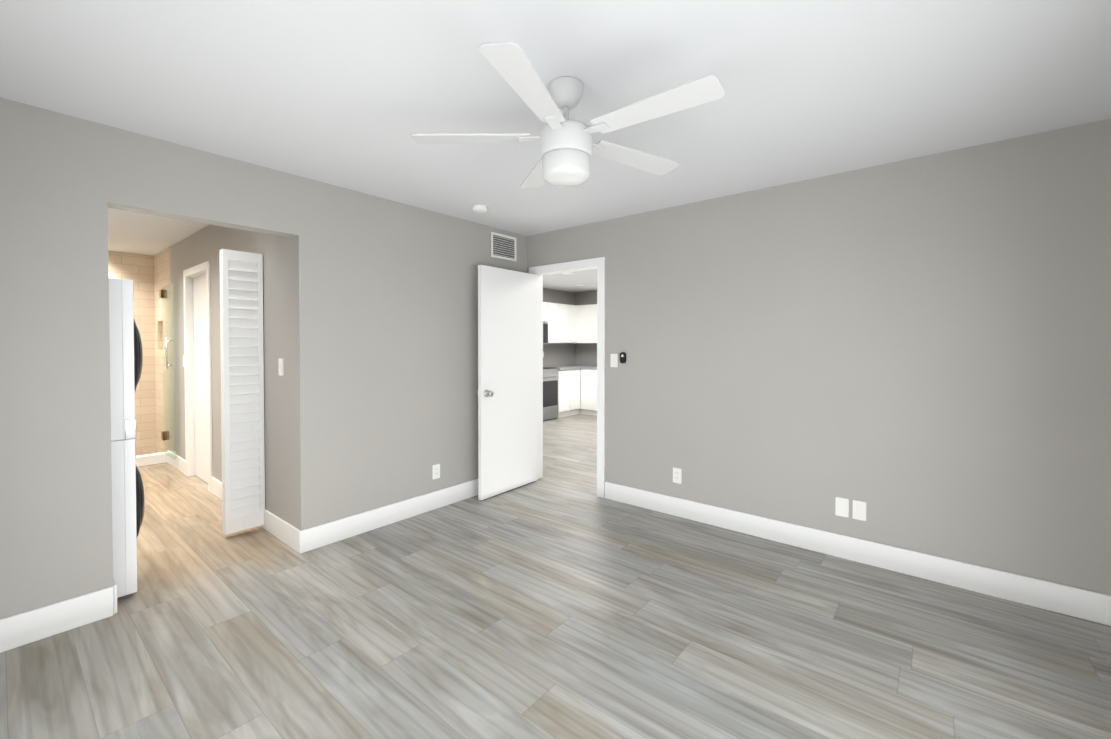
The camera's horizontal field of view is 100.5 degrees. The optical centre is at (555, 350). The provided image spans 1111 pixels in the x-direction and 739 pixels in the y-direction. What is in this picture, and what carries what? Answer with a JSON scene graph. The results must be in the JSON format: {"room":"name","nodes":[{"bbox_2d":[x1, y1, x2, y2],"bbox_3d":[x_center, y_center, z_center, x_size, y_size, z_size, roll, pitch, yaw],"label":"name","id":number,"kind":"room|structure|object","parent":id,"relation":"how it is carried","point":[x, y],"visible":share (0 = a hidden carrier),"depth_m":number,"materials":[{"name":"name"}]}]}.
{"room":"empty bedroom","nodes":[
{"label":"empty bedroom","id":0,"kind":"room"},
{"bbox_2d":[108,251,155,455],"bbox_3d":[-5.477,0.062,5.128,0.120,2.440,1.560,1,1,39],"label":"wall tile","id":1,"kind":"structure","parent":0,"point":[138,269],"depth_m":5.61,"materials":[{"name":"beige tile"}]},
{"bbox_2d":[170,225,293,525],"bbox_3d":[-2.978,0.077,4.158,3.290,2.440,0.120,1,1,39],"label":"wall","id":2,"kind":"structure","parent":0,"point":[207,243],"depth_m":3.36,"materials":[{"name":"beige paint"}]},
{"bbox_2d":[154,247,172,452],"bbox_3d":[-4.619,0.057,5.509,0.960,2.440,0.120,1,1,39],"label":"wall tiles","id":3,"kind":"structure","parent":2,"relation":"attached to","point":[162,269],"depth_m":5.47,"materials":[{"name":"beige tile"}]},
{"bbox_2d":[159,284,175,458],"bbox_3d":[-4.279,0.220,5.089,0.597,1.875,0.069,1,1,44],"label":"door glass","id":4,"kind":"object","parent":3,"relation":"attached to","point":[164,295],"visible":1,"depth_m":5.08,"materials":[{"name":"clear glass"}]},
{"bbox_2d":[167,450,185,474],"bbox_3d":[-4.120,1.211,5.029,0.824,0.145,0.015,1,1,39],"label":"baseboard","id":5,"kind":"structure","parent":2,"relation":"attached to","point":[179,463],"depth_m":4.98,"materials":[{"name":"white wood"}]},
{"bbox_2d":[183,261,212,492],"bbox_3d":[-3.432,0.236,4.522,0.862,2.110,0.138,1,1,39],"label":"door frame","id":6,"kind":"structure","parent":2,"relation":"attached to","point":[189,274],"depth_m":4.71,"materials":[{"name":"white wood"}]},
{"bbox_2d":[193,273,207,482],"bbox_3d":[-3.426,0.269,4.530,0.716,2.029,0.040,1,1,39],"label":"hall door","id":7,"kind":"structure","parent":2,"relation":"in","point":[200,376],"depth_m":4.59,"materials":[{"name":"white wood"}]},
{"bbox_2d":[219,249,264,534],"bbox_3d":[-2.236,0.286,3.306,0.073,1.977,0.245,1,1,39],"label":"louvered door","id":8,"kind":"structure","parent":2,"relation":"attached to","point":[242,386],"depth_m":3.28,"materials":[{"name":"white wood"}]},
{"bbox_2d":[211,477,298,550],"bbox_3d":[-2.397,1.233,3.610,1.914,0.145,0.015,1,1,39],"label":"baseboard","id":9,"kind":"structure","parent":2,"relation":"attached to","point":[279,528],"depth_m":3.24,"materials":[{"name":"white wood"}]},
{"bbox_2d":[278,358,283,375],"bbox_3d":[-1.889,0.112,3.176,0.072,0.117,0.010,1,1,39],"label":"light switch","id":10,"kind":"object","parent":2,"relation":"attached to","point":[281,366],"visible":1,"depth_m":3.17,"materials":[{"name":"white plastic"}]},
{"bbox_2d":[0,97,527,618],"bbox_3d":[-1.605,0.092,3.144,0.120,2.440,4.020,1,1,39],"label":"wall","id":11,"kind":"structure","parent":0,"point":[384,343],"depth_m":2.66,"materials":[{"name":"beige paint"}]},
{"bbox_2d":[0,582,117,652],"bbox_3d":[-2.469,1.257,2.004,0.018,0.145,0.835,1,1,39],"label":"baseboard","id":12,"kind":"structure","parent":11,"relation":"attached to","point":[25,628],"depth_m":2.16,"materials":[{"name":"white wood"}]},
{"bbox_2d":[296,479,477,553],"bbox_3d":[-0.966,1.230,3.830,0.015,0.145,2.175,1,1,39],"label":"baseboard","id":13,"kind":"structure","parent":11,"relation":"attached to","point":[315,537],"depth_m":3.41,"materials":[{"name":"white wood"}]},
{"bbox_2d":[432,464,439,479],"bbox_3d":[-0.983,0.997,3.811,0.008,0.117,0.072,1,1,39],"label":"outlet","id":14,"kind":"object","parent":11,"relation":"attached to","point":[436,471],"visible":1,"depth_m":3.81,"materials":[{"name":"white plastic"}]},
{"bbox_2d":[490,232,516,261],"bbox_3d":[-0.489,-0.981,4.378,0.013,0.230,0.330,1,1,39],"label":"air vent","id":15,"kind":"object","parent":11,"relation":"in","point":[502,246],"visible":1,"depth_m":4.38,"materials":[{"name":"white metal"}]},
{"bbox_2d":[0,414,1110,738],"bbox_3d":[-0.315,1.314,5.028,8.700,0.060,8.700,1,1,39],"label":"floor","id":16,"kind":"structure","parent":0,"point":[560,600],"depth_m":2.11,"materials":[{"name":"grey wood"}]},
{"bbox_2d":[109,278,144,598],"bbox_3d":[-2.654,0.473,2.466,0.606,1.700,0.670,1,1,39],"label":"dryer","id":17,"kind":"object","parent":16,"relation":"on","point":[128,493],"visible":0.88,"depth_m":2.45,"materials":[{"name":"white metal"}]},
{"bbox_2d":[136,452,166,466],"bbox_3d":[-4.929,1.233,4.772,0.100,0.110,1.440,1,1,39],"label":"trim","id":18,"kind":"structure","parent":16,"relation":"on","point":[151,459],"depth_m":5.18,"materials":[{"name":"white wood"}]},
{"bbox_2d":[543,302,582,419],"bbox_3d":[-0.535,0.172,8.092,0.677,2.130,3.777,1,1,39],"label":"kitchen cabinets","id":19,"kind":"object","parent":16,"relation":"on","point":[569,342],"depth_m":8.79,"materials":[{"name":"white wood"}]},
{"bbox_2d":[583,304,596,415],"bbox_3d":[1.124,0.162,8.747,1.170,2.130,0.657,1,1,39],"label":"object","id":20,"kind":"object","parent":16,"relation":"on","point":[589,311],"depth_m":9.02,"materials":[{"name":"white wood"}]},
{"bbox_2d":[0,0,1110,291],"bbox_3d":[-0.315,-1.196,4.990,8.700,0.080,8.700,1,1,39],"label":"ceiling","id":21,"kind":"structure","parent":0,"point":[352,94],"depth_m":1.92,"materials":[{"name":"white paint"}]},
{"bbox_2d":[472,204,487,212],"bbox_3d":[-0.597,-1.117,3.642,0.124,0.036,0.124,1,1,39],"label":"smoke detector","id":22,"kind":"object","parent":21,"relation":"attached to","point":[478,208],"visible":1,"depth_m":3.60,"materials":[{"name":"white plastic"}]},
{"bbox_2d":[410,41,725,187],"bbox_3d":[0.081,-0.911,1.915,1.205,0.394,1.252,1,1,39],"label":"fan","id":23,"kind":"object","parent":21,"relation":"hanging from","point":[568,148],"visible":1,"depth_m":1.84,"materials":[{"name":"white plastic"}]},
{"bbox_2d":[543,288,574,304],"bbox_3d":[-0.926,0.015,8.246,0.120,2.440,4.480,1,1,39],"label":"wall","id":24,"kind":"structure","parent":0,"point":[557,296],"depth_m":9.33,"materials":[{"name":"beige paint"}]},
{"bbox_2d":[575,291,596,378],"bbox_3d":[1.955,0.010,8.567,3.920,2.440,0.120,1,1,39],"label":"wall","id":25,"kind":"structure","parent":0,"point":[586,298],"depth_m":9.57,"materials":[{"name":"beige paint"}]},
{"bbox_2d":[528,118,1110,594],"bbox_3d":[1.262,0.088,3.464,4.140,2.440,0.120,1,1,39],"label":"wall","id":26,"kind":"structure","parent":0,"point":[914,354],"depth_m":2.77,"materials":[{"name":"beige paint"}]},
{"bbox_2d":[477,265,537,499],"bbox_3d":[-0.413,0.272,4.268,0.173,2.023,0.761,1,1,39],"label":"bedroom door","id":27,"kind":"structure","parent":26,"relation":"in","point":[507,392],"depth_m":4.21,"materials":[{"name":"white wood"}]},
{"bbox_2d":[529,257,604,497],"bbox_3d":[0.122,0.234,4.394,0.900,2.120,0.138,1,1,39],"label":"door frame","id":28,"kind":"structure","parent":26,"relation":"attached to","point":[598,264],"depth_m":4.10,"materials":[{"name":"white wood"}]},
{"bbox_2d":[610,354,617,366],"bbox_3d":[0.506,0.084,4.001,0.072,0.117,0.010,1,1,39],"label":"light switch","id":29,"kind":"object","parent":26,"relation":"attached to","point":[613,360],"visible":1,"depth_m":4.00,"materials":[{"name":"white plastic"}]},
{"bbox_2d":[620,352,625,362],"bbox_3d":[0.574,0.060,3.937,0.052,0.095,0.023,1,1,39],"label":"light switch","id":30,"kind":"object","parent":26,"relation":"attached to","point":[622,357],"visible":0.98,"depth_m":3.93,"materials":[{"name":"black plastic"}]},
{"bbox_2d":[673,468,681,483],"bbox_3d":[0.959,0.985,3.644,0.072,0.117,0.008,1,1,39],"label":"outlet","id":31,"kind":"object","parent":26,"relation":"attached to","point":[677,475],"visible":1,"depth_m":3.64,"materials":[{"name":"white plastic"}]},
{"bbox_2d":[835,497,848,517],"bbox_3d":[1.820,0.994,2.936,0.072,0.117,0.006,1,1,39],"label":"outlet","id":32,"kind":"object","parent":26,"relation":"attached to","point":[842,507],"visible":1,"depth_m":2.93,"materials":[{"name":"white plastic"}]},
{"bbox_2d":[605,482,1110,625],"bbox_3d":[1.568,1.240,3.140,2.935,0.145,0.018,1,1,39],"label":"baseboard","id":33,"kind":"structure","parent":26,"relation":"attached to","point":[1088,605],"depth_m":2.76,"materials":[{"name":"white wood"}]},
{"bbox_2d":[852,500,866,520],"bbox_3d":[1.892,0.995,2.876,0.072,0.117,0.006,1,1,39],"label":"outlet","id":34,"kind":"object","parent":26,"relation":"attached to","point":[859,510],"visible":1,"depth_m":2.87,"materials":[{"name":"white plastic"}]}
]}

